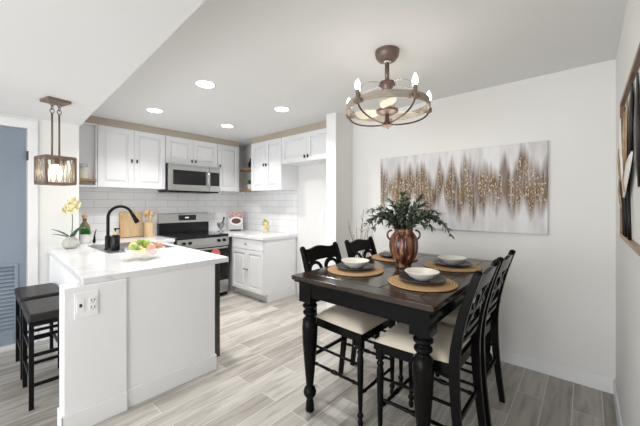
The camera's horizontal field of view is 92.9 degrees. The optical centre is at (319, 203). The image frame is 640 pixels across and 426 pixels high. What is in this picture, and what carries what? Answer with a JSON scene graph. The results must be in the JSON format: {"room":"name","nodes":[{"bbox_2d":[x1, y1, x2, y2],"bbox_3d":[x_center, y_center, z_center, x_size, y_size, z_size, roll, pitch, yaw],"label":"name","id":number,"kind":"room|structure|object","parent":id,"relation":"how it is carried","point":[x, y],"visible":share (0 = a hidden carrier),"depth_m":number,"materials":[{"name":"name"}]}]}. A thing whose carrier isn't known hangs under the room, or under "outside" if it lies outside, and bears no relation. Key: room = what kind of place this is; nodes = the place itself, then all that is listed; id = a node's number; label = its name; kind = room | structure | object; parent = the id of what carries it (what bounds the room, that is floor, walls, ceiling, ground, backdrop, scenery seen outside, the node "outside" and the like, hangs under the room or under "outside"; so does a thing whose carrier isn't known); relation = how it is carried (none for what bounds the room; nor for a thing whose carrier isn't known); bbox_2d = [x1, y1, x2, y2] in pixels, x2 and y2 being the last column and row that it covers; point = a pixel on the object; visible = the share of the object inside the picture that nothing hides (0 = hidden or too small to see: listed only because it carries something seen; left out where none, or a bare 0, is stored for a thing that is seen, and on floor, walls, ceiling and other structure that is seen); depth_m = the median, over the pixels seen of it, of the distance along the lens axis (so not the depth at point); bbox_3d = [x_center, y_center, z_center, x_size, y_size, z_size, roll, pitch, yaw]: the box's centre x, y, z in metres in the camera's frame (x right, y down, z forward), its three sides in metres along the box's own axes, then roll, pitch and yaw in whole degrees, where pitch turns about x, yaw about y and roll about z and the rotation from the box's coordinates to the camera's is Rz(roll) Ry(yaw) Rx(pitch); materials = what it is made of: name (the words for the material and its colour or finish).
{"room":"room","nodes":[
{"label":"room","id":0,"kind":"room"},
{"bbox_2d":[0,113,78,341],"bbox_3d":[-3.970,0.165,1.860,0.120,2.440,3.955,0,0,41],"label":"wall","id":1,"kind":"structure","parent":0,"point":[51,198],"depth_m":3.14,"materials":[{"name":"paint"}]},
{"bbox_2d":[0,126,28,346],"bbox_3d":[-3.184,0.307,2.690,0.075,2.095,0.870,0,0,41],"label":"door","id":2,"kind":"structure","parent":1,"relation":"in","point":[14,155],"depth_m":2.94,"materials":[{"name":"paint"}]},
{"bbox_2d":[0,116,37,342],"bbox_3d":[-3.167,0.278,2.669,0.018,2.215,1.020,0,0,41],"label":"trim","id":3,"kind":"structure","parent":1,"relation":"attached to","point":[32,126],"depth_m":3.01,"materials":[{"name":"white paint"}]},
{"bbox_2d":[39,329,48,341],"bbox_3d":[-2.798,1.327,3.093,0.014,0.115,0.095,0,0,41],"label":"baseboard","id":4,"kind":"structure","parent":1,"relation":"attached to","point":[46,330],"depth_m":3.08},
{"bbox_2d":[59,278,126,416],"bbox_3d":[-1.461,0.944,1.971,0.133,0.882,0.334,0,0,41],"label":"peninsula end panel","id":5,"kind":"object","parent":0,"point":[92,349],"depth_m":1.90,"materials":[{"name":"white paint"}]},
{"bbox_2d":[74,290,97,318],"bbox_3d":[-1.443,0.621,1.881,0.012,0.156,0.120,0,0,41],"label":"power outlet","id":6,"kind":"object","parent":5,"relation":"attached to","point":[85,303],"visible":1,"depth_m":1.88,"materials":[{"name":"white plastic"}]},
{"bbox_2d":[89,296,96,310],"bbox_3d":[-1.421,0.621,1.903,0.005,0.084,0.038,0,0,41],"label":"receptacle","id":7,"kind":"object","parent":6,"relation":"attached to","point":[92,299],"depth_m":1.90,"materials":[{"name":"grey plastic"}]},
{"bbox_2d":[57,391,127,425],"bbox_3d":[-1.460,1.323,1.963,0.145,0.125,0.343,0,0,41],"label":"baseboard","id":8,"kind":"structure","parent":5,"relation":"attached to","point":[91,415],"depth_m":1.91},
{"bbox_2d":[0,0,205,124],"bbox_3d":[-2.303,-0.955,0.403,4.307,0.200,3.966,0,0,41],"label":"ceiling","id":9,"kind":"structure","parent":0,"point":[79,52],"depth_m":1.64,"materials":[{"name":"paint"}]},
{"bbox_2d":[34,96,76,185],"bbox_3d":[-2.178,-0.506,2.505,0.208,0.698,0.208,0,0,28],"label":"pendant light","id":10,"kind":"object","parent":9,"relation":"hanging from","point":[55,172],"visible":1,"depth_m":2.48,"materials":[{"name":"metal"}]},
{"bbox_2d":[51,158,59,164],"bbox_3d":[-2.178,-0.351,2.505,0.060,0.053,0.060,0,0,28],"label":"socket","id":11,"kind":"object","parent":10,"relation":"attached to","point":[56,161],"depth_m":2.49,"materials":[{"name":"metal"}]},
{"bbox_2d":[79,146,242,239],"bbox_3d":[-2.294,0.165,4.700,0.130,2.440,2.765,0,0,41],"label":"wall","id":12,"kind":"structure","parent":0,"point":[96,202],"depth_m":4.42,"materials":[{"name":"tile"}]},
{"bbox_2d":[79,122,96,187],"bbox_3d":[-2.872,-0.587,3.681,0.363,0.760,0.225,0,0,41],"label":"open shelf unit","id":13,"kind":"object","parent":12,"relation":"attached to","point":[87,131],"visible":0.53,"depth_m":3.66,"materials":[{"name":"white wood"}]},
{"bbox_2d":[79,164,87,178],"bbox_3d":[-2.786,-0.384,3.579,0.100,0.172,0.100,0,0,41],"label":"storage jar","id":14,"kind":"object","parent":13,"relation":"on","point":[83,174],"visible":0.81,"depth_m":3.55,"materials":[{"name":"clear glass"}]},
{"bbox_2d":[92,124,164,189],"bbox_3d":[-2.539,-0.587,4.067,0.353,0.760,0.790,0,0,41],"label":"upper cabinet","id":15,"kind":"object","parent":12,"relation":"attached to","point":[126,158],"visible":0.99,"depth_m":3.94,"materials":[{"name":"white wood"}]},
{"bbox_2d":[84,115,239,146],"bbox_3d":[-2.227,-1.011,4.446,0.325,0.088,2.228,0,0,41],"label":"trim","id":16,"kind":"structure","parent":12,"relation":"attached to","point":[91,119],"depth_m":4.18,"materials":[{"name":"beige paint"}]},
{"bbox_2d":[165,135,216,166],"bbox_3d":[-2.014,-0.772,4.665,0.353,0.390,0.798,0,0,41],"label":"upper cabinet","id":17,"kind":"object","parent":12,"relation":"attached to","point":[178,150],"visible":0.84,"depth_m":4.53,"materials":[{"name":"white wood"}]},
{"bbox_2d":[157,163,219,193],"bbox_3d":[-1.968,-0.372,4.624,0.450,0.404,0.782,0,0,41],"label":"microwave","id":18,"kind":"object","parent":17,"relation":"attached to","point":[179,178],"visible":1,"depth_m":4.46,"materials":[{"name":"metal"}]},
{"bbox_2d":[217,144,238,191],"bbox_3d":[-1.617,-0.587,5.116,0.353,0.760,0.400,0,0,41],"label":"upper cabinet","id":19,"kind":"object","parent":12,"relation":"attached to","point":[227,156],"visible":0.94,"depth_m":5.01,"materials":[{"name":"white wood"}]},
{"bbox_2d":[243,145,325,293],"bbox_3d":[-0.457,0.165,4.840,2.465,2.440,0.130,0,0,41],"label":"wall","id":20,"kind":"structure","parent":0,"point":[311,178],"depth_m":4.66,"materials":[{"name":"paint"}]},
{"bbox_2d":[240,168,250,171],"bbox_3d":[-1.200,-0.595,5.271,0.560,0.030,0.218,0,0,41],"label":"shelf","id":21,"kind":"object","parent":20,"relation":"attached to","point":[244,169],"visible":0.55,"depth_m":5.26,"materials":[{"name":"brown wood"}]},
{"bbox_2d":[240,189,260,191],"bbox_3d":[-1.200,-0.230,5.271,0.560,0.030,0.218,0,0,41],"label":"shelf","id":22,"kind":"object","parent":20,"relation":"attached to","point":[248,190],"visible":0.59,"depth_m":5.23,"materials":[{"name":"brown wood"}]},
{"bbox_2d":[246,180,250,188],"bbox_3d":[-1.203,-0.338,5.249,0.162,0.186,0.196,0,0,-40],"label":"potted succulent","id":23,"kind":"object","parent":22,"relation":"on","point":[248,181],"visible":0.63,"depth_m":5.22,"materials":[{"name":"white ceramic"}]},
{"bbox_2d":[251,138,297,191],"bbox_3d":[-0.733,-0.587,4.765,0.735,0.760,0.363,0,0,41],"label":"upper cabinet","id":24,"kind":"object","parent":20,"relation":"attached to","point":[268,173],"visible":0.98,"depth_m":4.60,"materials":[{"name":"white wood"}]},
{"bbox_2d":[251,121,325,143],"bbox_3d":[-0.341,-1.011,4.442,1.755,0.088,0.335,0,0,41],"label":"trim","id":25,"kind":"structure","parent":20,"relation":"attached to","point":[316,126],"depth_m":4.29,"materials":[{"name":"beige paint"}]},
{"bbox_2d":[282,128,325,165],"bbox_3d":[-0.074,-0.772,4.186,1.013,0.390,0.363,0,0,41],"label":"upper cabinet","id":26,"kind":"object","parent":20,"relation":"attached to","point":[307,148],"visible":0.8,"depth_m":4.13,"materials":[{"name":"white wood"}]},
{"bbox_2d":[319,214,322,222],"bbox_3d":[0.011,0.205,4.349,0.076,0.120,0.010,0,0,41],"label":"wall switch","id":27,"kind":"object","parent":20,"relation":"attached to","point":[320,215],"visible":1,"depth_m":4.34,"materials":[{"name":"white plastic"}]},
{"bbox_2d":[0,290,617,425],"bbox_3d":[-1.673,1.435,1.603,5.170,0.100,6.600,0,0,41],"label":"floor","id":28,"kind":"structure","parent":0,"point":[259,379],"depth_m":2.23,"materials":[{"name":"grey wood"}]},
{"bbox_2d":[14,283,58,379],"bbox_3d":[-2.436,1.062,2.629,0.470,0.645,0.265,0,0,41],"label":"bar stool","id":29,"kind":"object","parent":28,"relation":"on","point":[33,292],"visible":0.56,"depth_m":2.57,"materials":[{"name":"black wood"}]},
{"bbox_2d":[21,295,58,410],"bbox_3d":[-2.015,1.062,2.259,0.450,0.645,0.265,0,0,41],"label":"bar stool","id":30,"kind":"object","parent":28,"relation":"on","point":[37,312],"visible":0.55,"depth_m":2.12,"materials":[{"name":"black wood"}]},
{"bbox_2d":[49,242,216,407],"bbox_3d":[-1.917,0.944,3.191,2.423,0.882,1.245,0,0,41],"label":"base cabinet","id":31,"kind":"object","parent":28,"relation":"on","point":[171,314],"visible":0.45,"depth_m":2.27,"materials":[{"name":"white wood"}]},
{"bbox_2d":[48,235,228,284],"bbox_3d":[-1.939,0.481,3.171,2.419,0.042,1.317,0,0,41],"label":"countertop","id":32,"kind":"structure","parent":31,"relation":"on","point":[88,265],"depth_m":2.52,"materials":[{"name":"stone"}]},
{"bbox_2d":[51,197,86,248],"bbox_3d":[-2.587,0.193,3.135,0.186,0.534,0.260,0,0,41],"label":"orchid","id":33,"kind":"object","parent":32,"relation":"on","point":[71,242],"visible":1,"depth_m":3.12,"materials":[{"name":"plant"}]},
{"bbox_2d":[79,214,89,239],"bbox_3d":[-2.881,0.292,3.721,0.112,0.335,0.112,0,0,41],"label":"glass bottle","id":34,"kind":"object","parent":32,"relation":"on","point":[84,217],"visible":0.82,"depth_m":3.70,"materials":[{"name":"glass"}]},
{"bbox_2d":[80,227,90,242],"bbox_3d":[-2.764,0.363,3.591,0.154,0.194,0.141,0,0,41],"label":"potted herb","id":35,"kind":"object","parent":32,"relation":"on","point":[85,237],"visible":0.99,"depth_m":3.56,"materials":[{"name":"white ceramic"}]},
{"bbox_2d":[80,234,90,242],"bbox_3d":[-2.768,0.407,3.592,0.107,0.105,0.108,0,0,41],"label":"pot","id":36,"kind":"object","parent":35,"relation":"on","point":[84,238],"depth_m":3.55,"materials":[{"name":"white ceramic"}]},
{"bbox_2d":[104,205,139,249],"bbox_3d":[-2.048,0.233,3.152,0.068,0.444,0.335,0,0,33],"label":"faucet","id":37,"kind":"object","parent":32,"relation":"on","point":[135,219],"visible":0.92,"depth_m":3.04,"materials":[{"name":"black metal"}]},
{"bbox_2d":[119,212,142,237],"bbox_3d":[-2.605,0.284,4.198,0.071,0.341,0.280,0,0,41],"label":"cutting board","id":38,"kind":"object","parent":32,"relation":"on","point":[128,228],"visible":0.96,"depth_m":4.17,"materials":[{"name":"brown wood"}]},
{"bbox_2d":[88,241,173,253],"bbox_3d":[-2.048,0.552,3.290,0.812,0.195,0.592,0,0,41],"label":"sink","id":39,"kind":"object","parent":32,"relation":"in","point":[124,247],"visible":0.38,"depth_m":3.25,"materials":[{"name":"metal"}]},
{"bbox_2d":[111,228,119,250],"bbox_3d":[-2.003,0.344,2.977,0.074,0.219,0.074,0,0,41],"label":"soap dispenser","id":40,"kind":"object","parent":39,"relation":"on","point":[115,238],"visible":1,"depth_m":2.95,"materials":[{"name":"black"}]},
{"bbox_2d":[111,235,119,250],"bbox_3d":[-2.003,0.377,2.977,0.074,0.155,0.074,0,0,41],"label":"bottle","id":41,"kind":"object","parent":40,"relation":"on","point":[115,239],"depth_m":2.95,"materials":[{"name":"black"}]},
{"bbox_2d":[144,222,153,236],"bbox_3d":[-2.399,0.359,4.270,0.124,0.200,0.124,0,0,41],"label":"utensil holder","id":42,"kind":"object","parent":32,"relation":"on","point":[148,227],"visible":0.97,"depth_m":4.22,"materials":[{"name":"brown wood"}]},
{"bbox_3d":[-1.474,0.413,2.565,0.304,0.092,0.304,0,0,41],"label":"fruit bowl","id":43,"kind":"object","parent":32,"relation":"on","visible":0},
{"bbox_2d":[130,244,138,251],"bbox_3d":[-1.505,0.355,2.468,0.066,0.068,0.065,0,0,-19],"label":"apple","id":44,"kind":"object","parent":43,"relation":"in","point":[134,247],"visible":1,"depth_m":2.45,"materials":[{"name":"green food"}]},
{"bbox_2d":[139,248,147,255],"bbox_3d":[-1.453,0.397,2.502,0.066,0.067,0.066,0,0,-30],"label":"lemon","id":45,"kind":"object","parent":43,"relation":"in","point":[142,252],"visible":0.98,"depth_m":2.48,"materials":[{"name":"yellow food"}]},
{"bbox_2d":[141,239,149,247],"bbox_3d":[-1.474,0.332,2.565,0.076,0.076,0.073,0,0,25],"label":"apple","id":46,"kind":"object","parent":43,"relation":"in","point":[146,242],"visible":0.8,"depth_m":2.54,"materials":[{"name":"green food"}]},
{"bbox_2d":[147,243,155,250],"bbox_3d":[-1.391,0.355,2.505,0.065,0.066,0.066,0,0,-7],"label":"peach","id":47,"kind":"object","parent":43,"relation":"in","point":[150,246],"visible":1,"depth_m":2.48,"materials":[{"name":"food"}]},
{"bbox_2d":[149,248,157,254],"bbox_3d":[-1.408,0.397,2.565,0.066,0.066,0.066,0,0,-33],"label":"peach","id":48,"kind":"object","parent":43,"relation":"in","point":[155,251],"visible":0.72,"depth_m":2.54,"materials":[{"name":"pink food"}]},
{"bbox_2d":[155,241,162,248],"bbox_3d":[-1.391,0.355,2.625,0.065,0.067,0.066,0,0,12],"label":"peach","id":49,"kind":"object","parent":43,"relation":"in","point":[158,244],"visible":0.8,"depth_m":2.60,"materials":[{"name":"food"}]},
{"bbox_2d":[157,212,228,294],"bbox_3d":[-1.870,0.752,4.521,0.733,1.225,0.776,0,0,41],"label":"range cooker","id":50,"kind":"object","parent":28,"relation":"on","point":[189,230],"visible":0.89,"depth_m":4.53,"materials":[{"name":"silver metal"}]},
{"bbox_2d":[159,231,228,239],"bbox_3d":[-1.869,0.466,4.521,0.605,0.038,0.776,0,0,41],"label":"cooktop","id":51,"kind":"object","parent":50,"relation":"in","point":[177,235],"depth_m":4.46,"materials":[{"name":"black glass"}]},
{"bbox_2d":[215,263,219,356],"bbox_3d":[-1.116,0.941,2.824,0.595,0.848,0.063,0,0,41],"label":"dishwasher","id":52,"kind":"object","parent":28,"relation":"on","point":[217,266],"visible":0.18,"depth_m":2.63,"materials":[{"name":"metal"}]},
{"bbox_2d":[228,237,295,302],"bbox_3d":[-1.044,0.945,4.823,1.215,0.881,0.655,0,0,41],"label":"base cabinet","id":53,"kind":"object","parent":28,"relation":"on","point":[264,270],"visible":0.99,"depth_m":4.44,"materials":[{"name":"white wood"}]},
{"bbox_2d":[211,229,296,240],"bbox_3d":[-1.117,0.481,4.864,1.421,0.042,0.703,0,0,41],"label":"countertop","id":54,"kind":"structure","parent":53,"relation":"on","point":[245,233],"depth_m":4.59,"materials":[{"name":"stone"}]},
{"bbox_2d":[217,217,224,231],"bbox_3d":[-1.644,0.338,5.038,0.122,0.243,0.122,0,0,-4],"label":"mortar","id":55,"kind":"object","parent":54,"relation":"on","point":[220,225],"visible":1,"depth_m":5.01,"materials":[{"name":"metal"}]},
{"bbox_2d":[217,222,224,231],"bbox_3d":[-1.644,0.385,5.038,0.124,0.150,0.124,0,0,41],"label":"cup","id":56,"kind":"object","parent":55,"relation":"on","point":[220,225],"depth_m":5.00,"materials":[{"name":"glass"}]},
{"bbox_2d":[228,211,242,230],"bbox_3d":[-1.468,0.295,5.286,0.250,0.329,0.130,0,0,-17],"label":"cookbook","id":57,"kind":"object","parent":54,"relation":"on","point":[235,218],"visible":1,"depth_m":5.28,"materials":[{"name":"white paper"}]},
{"bbox_2d":[228,212,242,217],"bbox_3d":[-1.474,0.191,5.306,0.240,0.113,0.026,0,0,-17],"label":"picture","id":58,"kind":"object","parent":57,"relation":"on","point":[230,214],"depth_m":5.30},
{"bbox_2d":[300,242,395,425],"bbox_3d":[0.195,0.849,2.218,0.569,1.072,0.454,0,0,41],"label":"dining chair","id":59,"kind":"object","parent":28,"relation":"on","point":[358,326],"visible":0.56,"depth_m":2.06,"materials":[{"name":"black paint"}]},
{"bbox_2d":[316,305,387,333],"bbox_3d":[0.253,0.770,2.167,0.414,0.058,0.454,0,0,41],"label":"seat cushion","id":60,"kind":"object","parent":59,"relation":"on","point":[352,321],"depth_m":2.02,"materials":[{"name":"fabric"}]},
{"bbox_2d":[348,210,373,257],"bbox_3d":[0.465,0.725,3.453,0.244,1.320,0.190,0,0,-25],"label":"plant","id":61,"kind":"object","parent":28,"relation":"on","point":[363,210],"visible":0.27,"depth_m":3.46,"materials":[{"name":"plant"}]},
{"bbox_2d":[344,236,403,383],"bbox_3d":[0.557,0.849,2.631,0.569,1.072,0.454,0,0,41],"label":"dining chair","id":62,"kind":"object","parent":28,"relation":"on","point":[352,248],"visible":0.29,"depth_m":2.69,"materials":[{"name":"black paint"}]},
{"bbox_2d":[292,253,492,425],"bbox_3d":[0.652,0.930,2.269,0.955,0.910,1.470,0,0,41],"label":"dining table","id":63,"kind":"object","parent":28,"relation":"on","point":[374,295],"visible":0.59,"depth_m":1.73,"materials":[{"name":"brown wood"}]},
{"bbox_2d":[328,265,383,276],"bbox_3d":[0.252,0.468,2.174,0.396,0.012,0.396,0,0,41],"label":"placemat","id":64,"kind":"object","parent":63,"relation":"on","point":[334,269],"visible":0.61,"depth_m":2.07,"materials":[{"name":"beige wicker"}]},
{"bbox_2d":[336,262,374,270],"bbox_3d":[0.252,0.450,2.174,0.276,0.023,0.276,0,0,41],"label":"dinner plate","id":65,"kind":"object","parent":64,"relation":"on","point":[342,265],"visible":0.69,"depth_m":2.16,"materials":[{"name":"grey ceramic"}]},
{"bbox_2d":[341,258,368,268],"bbox_3d":[0.252,0.427,2.174,0.202,0.053,0.202,0,0,41],"label":"soup bowl","id":66,"kind":"object","parent":65,"relation":"on","point":[355,263],"visible":1,"depth_m":2.14,"materials":[{"name":"white ceramic"}]},
{"bbox_2d":[371,254,417,261],"bbox_3d":[0.653,0.468,2.668,0.396,0.012,0.396,0,0,41],"label":"placemat","id":67,"kind":"object","parent":63,"relation":"on","point":[376,256],"visible":0.38,"depth_m":2.58,"materials":[{"name":"beige wicker"}]},
{"bbox_2d":[379,252,391,257],"bbox_3d":[0.653,0.450,2.668,0.276,0.023,0.276,0,0,41],"label":"dinner plate","id":68,"kind":"object","parent":67,"relation":"on","point":[380,253],"visible":0.31,"depth_m":2.67,"materials":[{"name":"grey ceramic"}]},
{"bbox_2d":[383,248,390,255],"bbox_3d":[0.653,0.427,2.668,0.202,0.053,0.202,0,0,41],"label":"soup bowl","id":69,"kind":"object","parent":68,"relation":"on","point":[386,250],"visible":0.32,"depth_m":2.66,"materials":[{"name":"white ceramic"}]},
{"bbox_2d":[386,228,420,268],"bbox_3d":[0.628,0.330,2.283,0.209,0.290,0.212,0,0,41],"label":"ceramic vase","id":70,"kind":"object","parent":63,"relation":"on","point":[403,243],"visible":0.95,"depth_m":2.21,"materials":[{"name":"brown ceramic"}]},
{"bbox_2d":[362,190,454,238],"bbox_3d":[0.664,0.098,2.267,0.695,0.416,0.363,0,0,2],"label":"arrangement","id":71,"kind":"object","parent":70,"relation":"in","point":[398,220],"visible":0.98,"depth_m":2.25,"materials":[{"name":"green plant"}]},
{"bbox_2d":[388,275,457,291],"bbox_3d":[0.612,0.468,1.825,0.396,0.012,0.396,0,0,41],"label":"placemat","id":72,"kind":"object","parent":63,"relation":"on","point":[448,285],"visible":0.54,"depth_m":1.72,"materials":[{"name":"beige wicker"}]},
{"bbox_2d":[398,273,446,283],"bbox_3d":[0.612,0.450,1.825,0.276,0.023,0.276,0,0,41],"label":"dinner plate","id":73,"kind":"object","parent":72,"relation":"on","point":[404,276],"visible":0.7,"depth_m":1.80,"materials":[{"name":"grey ceramic"}]},
{"bbox_2d":[405,267,439,280],"bbox_3d":[0.612,0.427,1.825,0.202,0.053,0.202,0,0,41],"label":"soup bowl","id":74,"kind":"object","parent":73,"relation":"on","point":[418,273],"visible":1,"depth_m":1.82,"materials":[{"name":"white ceramic"}]},
{"bbox_2d":[425,261,481,271],"bbox_3d":[0.999,0.468,2.297,0.396,0.012,0.396,0,0,41],"label":"placemat","id":75,"kind":"object","parent":63,"relation":"on","point":[430,264],"visible":0.53,"depth_m":2.21,"materials":[{"name":"beige wicker"}]},
{"bbox_2d":[433,259,471,266],"bbox_3d":[0.999,0.450,2.297,0.276,0.023,0.276,0,0,41],"label":"dinner plate","id":76,"kind":"object","parent":75,"relation":"on","point":[437,261],"visible":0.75,"depth_m":2.28,"materials":[{"name":"grey ceramic"}]},
{"bbox_2d":[438,255,466,264],"bbox_3d":[0.999,0.427,2.297,0.202,0.053,0.202,0,0,41],"label":"soup bowl","id":77,"kind":"object","parent":76,"relation":"on","point":[448,259],"visible":0.99,"depth_m":2.26,"materials":[{"name":"white ceramic"}]},
{"bbox_2d":[374,259,500,425],"bbox_3d":[0.679,0.849,1.753,0.569,1.072,0.454,0,0,41],"label":"dining chair","id":78,"kind":"object","parent":28,"relation":"on","point":[452,347],"visible":0.88,"depth_m":1.67,"materials":[{"name":"black paint"}]},
{"bbox_2d":[374,323,470,362],"bbox_3d":[0.621,0.770,1.804,0.414,0.058,0.454,0,0,41],"label":"seat cushion","id":79,"kind":"object","parent":78,"relation":"on","point":[398,338],"depth_m":1.70,"materials":[{"name":"fabric"}]},
{"bbox_2d":[413,250,515,425],"bbox_3d":[1.000,0.849,2.119,0.569,1.072,0.454,0,0,41],"label":"dining chair","id":80,"kind":"object","parent":28,"relation":"on","point":[491,316],"visible":0.55,"depth_m":2.01,"materials":[{"name":"black paint"}]},
{"bbox_2d":[438,305,489,326],"bbox_3d":[0.942,0.770,2.170,0.414,0.058,0.454,0,0,41],"label":"seat cushion","id":81,"kind":"object","parent":80,"relation":"on","point":[450,320],"depth_m":2.02,"materials":[{"name":"fabric"}]},
{"bbox_2d":[337,113,352,258],"bbox_3d":[0.352,0.165,3.791,0.135,2.440,0.638,0,0,41],"label":"wall","id":82,"kind":"structure","parent":0,"point":[344,125],"depth_m":3.62,"materials":[{"name":"paint"}]},
{"bbox_2d":[326,112,336,308],"bbox_3d":[0.135,0.165,3.544,0.145,2.440,0.020,0,0,41],"label":"trim","id":83,"kind":"structure","parent":82,"relation":"attached to","point":[331,119],"depth_m":3.53,"materials":[{"name":"white paint"}]},
{"bbox_2d":[91,0,626,146],"bbox_3d":[-1.673,-1.105,1.603,5.170,0.100,6.600,0,0,41],"label":"ceiling","id":84,"kind":"structure","parent":0,"point":[307,58],"depth_m":2.12,"materials":[{"name":"paint"}]},
{"bbox_2d":[146,108,162,112],"bbox_3d":[-1.862,-1.052,3.426,0.176,0.005,0.176,0,0,41],"label":"recessed light","id":85,"kind":"object","parent":84,"relation":"in","point":[153,110],"visible":1,"depth_m":3.42,"materials":[{"name":"white plastic"}]},
{"bbox_2d":[195,80,215,87],"bbox_3d":[-1.008,-1.052,2.675,0.176,0.005,0.176,0,0,41],"label":"recessed light","id":86,"kind":"object","parent":84,"relation":"in","point":[201,83],"visible":1,"depth_m":2.67,"materials":[{"name":"white plastic"}]},
{"bbox_2d":[221,124,233,127],"bbox_3d":[-1.251,-1.052,4.107,0.176,0.005,0.176,0,0,41],"label":"recessed light","id":87,"kind":"object","parent":84,"relation":"in","point":[222,125],"visible":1,"depth_m":4.12,"materials":[{"name":"white"}]},
{"bbox_2d":[274,107,289,111],"bbox_3d":[-0.425,-1.052,3.381,0.176,0.005,0.176,0,0,41],"label":"recessed light","id":88,"kind":"object","parent":84,"relation":"in","point":[279,109],"visible":1,"depth_m":3.38,"materials":[{"name":"white plastic"}]},
{"bbox_2d":[346,45,431,128],"bbox_3d":[0.444,-0.791,2.098,0.595,0.527,0.596,0,0,41],"label":"fan","id":89,"kind":"object","parent":84,"relation":"hanging from","point":[387,54],"visible":1,"depth_m":2.05,"materials":[{"name":"metal"}]},
{"bbox_2d":[346,98,353,118],"bbox_3d":[0.220,-0.713,2.254,0.052,0.157,0.063,0,0,41],"label":"bulb","id":90,"kind":"object","parent":89,"relation":"on","point":[351,113],"depth_m":2.24,"materials":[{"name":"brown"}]},
{"bbox_2d":[353,79,362,103],"bbox_3d":[0.241,-0.713,1.915,0.063,0.157,0.053,0,0,41],"label":"bulb","id":91,"kind":"object","parent":89,"relation":"on","point":[358,99],"depth_m":1.90,"materials":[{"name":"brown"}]},
{"bbox_2d":[409,73,419,98],"bbox_3d":[0.569,-0.713,1.834,0.060,0.157,0.068,0,0,41],"label":"bulb","id":92,"kind":"object","parent":89,"relation":"on","point":[413,94],"depth_m":1.82,"materials":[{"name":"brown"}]},
{"bbox_2d":[423,91,431,112],"bbox_3d":[0.748,-0.713,2.117,0.067,0.157,0.067,0,0,41],"label":"bulb","id":93,"kind":"object","parent":89,"relation":"on","point":[425,108],"depth_m":2.11,"materials":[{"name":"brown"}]},
{"bbox_2d":[353,59,615,378],"bbox_3d":[1.423,0.165,3.062,2.437,2.440,0.320,0,0,41],"label":"wall","id":94,"kind":"structure","parent":0,"point":[558,302],"depth_m":2.46,"materials":[{"name":"paint"}]},
{"bbox_2d":[381,140,547,234],"bbox_3d":[1.270,-0.132,2.961,1.524,0.762,0.032,0,0,41],"label":"painting","id":95,"kind":"object","parent":94,"relation":"attached to","point":[503,188],"visible":0.97,"depth_m":2.78,"materials":[{"name":"fabric"}]},
{"bbox_2d":[396,323,615,393],"bbox_3d":[1.272,1.327,2.973,2.327,0.115,0.014,0,0,41],"label":"baseboard","id":96,"kind":"structure","parent":94,"relation":"attached to","point":[582,377],"depth_m":2.42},
{"bbox_2d":[616,0,639,425],"bbox_3d":[0.120,0.165,-0.185,0.110,2.440,6.280,0,0,41],"label":"wall","id":97,"kind":"structure","parent":0,"point":[627,259],"depth_m":1.53,"materials":[{"name":"paint"}]},
{"bbox_2d":[613,379,622,425],"bbox_3d":[0.069,1.327,-0.149,0.014,0.115,6.266,0,0,41],"label":"baseboard","id":98,"kind":"structure","parent":97,"relation":"attached to","point":[615,391],"depth_m":1.96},
{"bbox_2d":[617,43,639,255],"bbox_3d":[1.346,-0.190,1.318,0.029,0.750,1.118,0,0,41],"label":"metal wall art","id":99,"kind":"object","parent":97,"relation":"attached to","point":[624,161],"visible":1,"depth_m":1.39,"materials":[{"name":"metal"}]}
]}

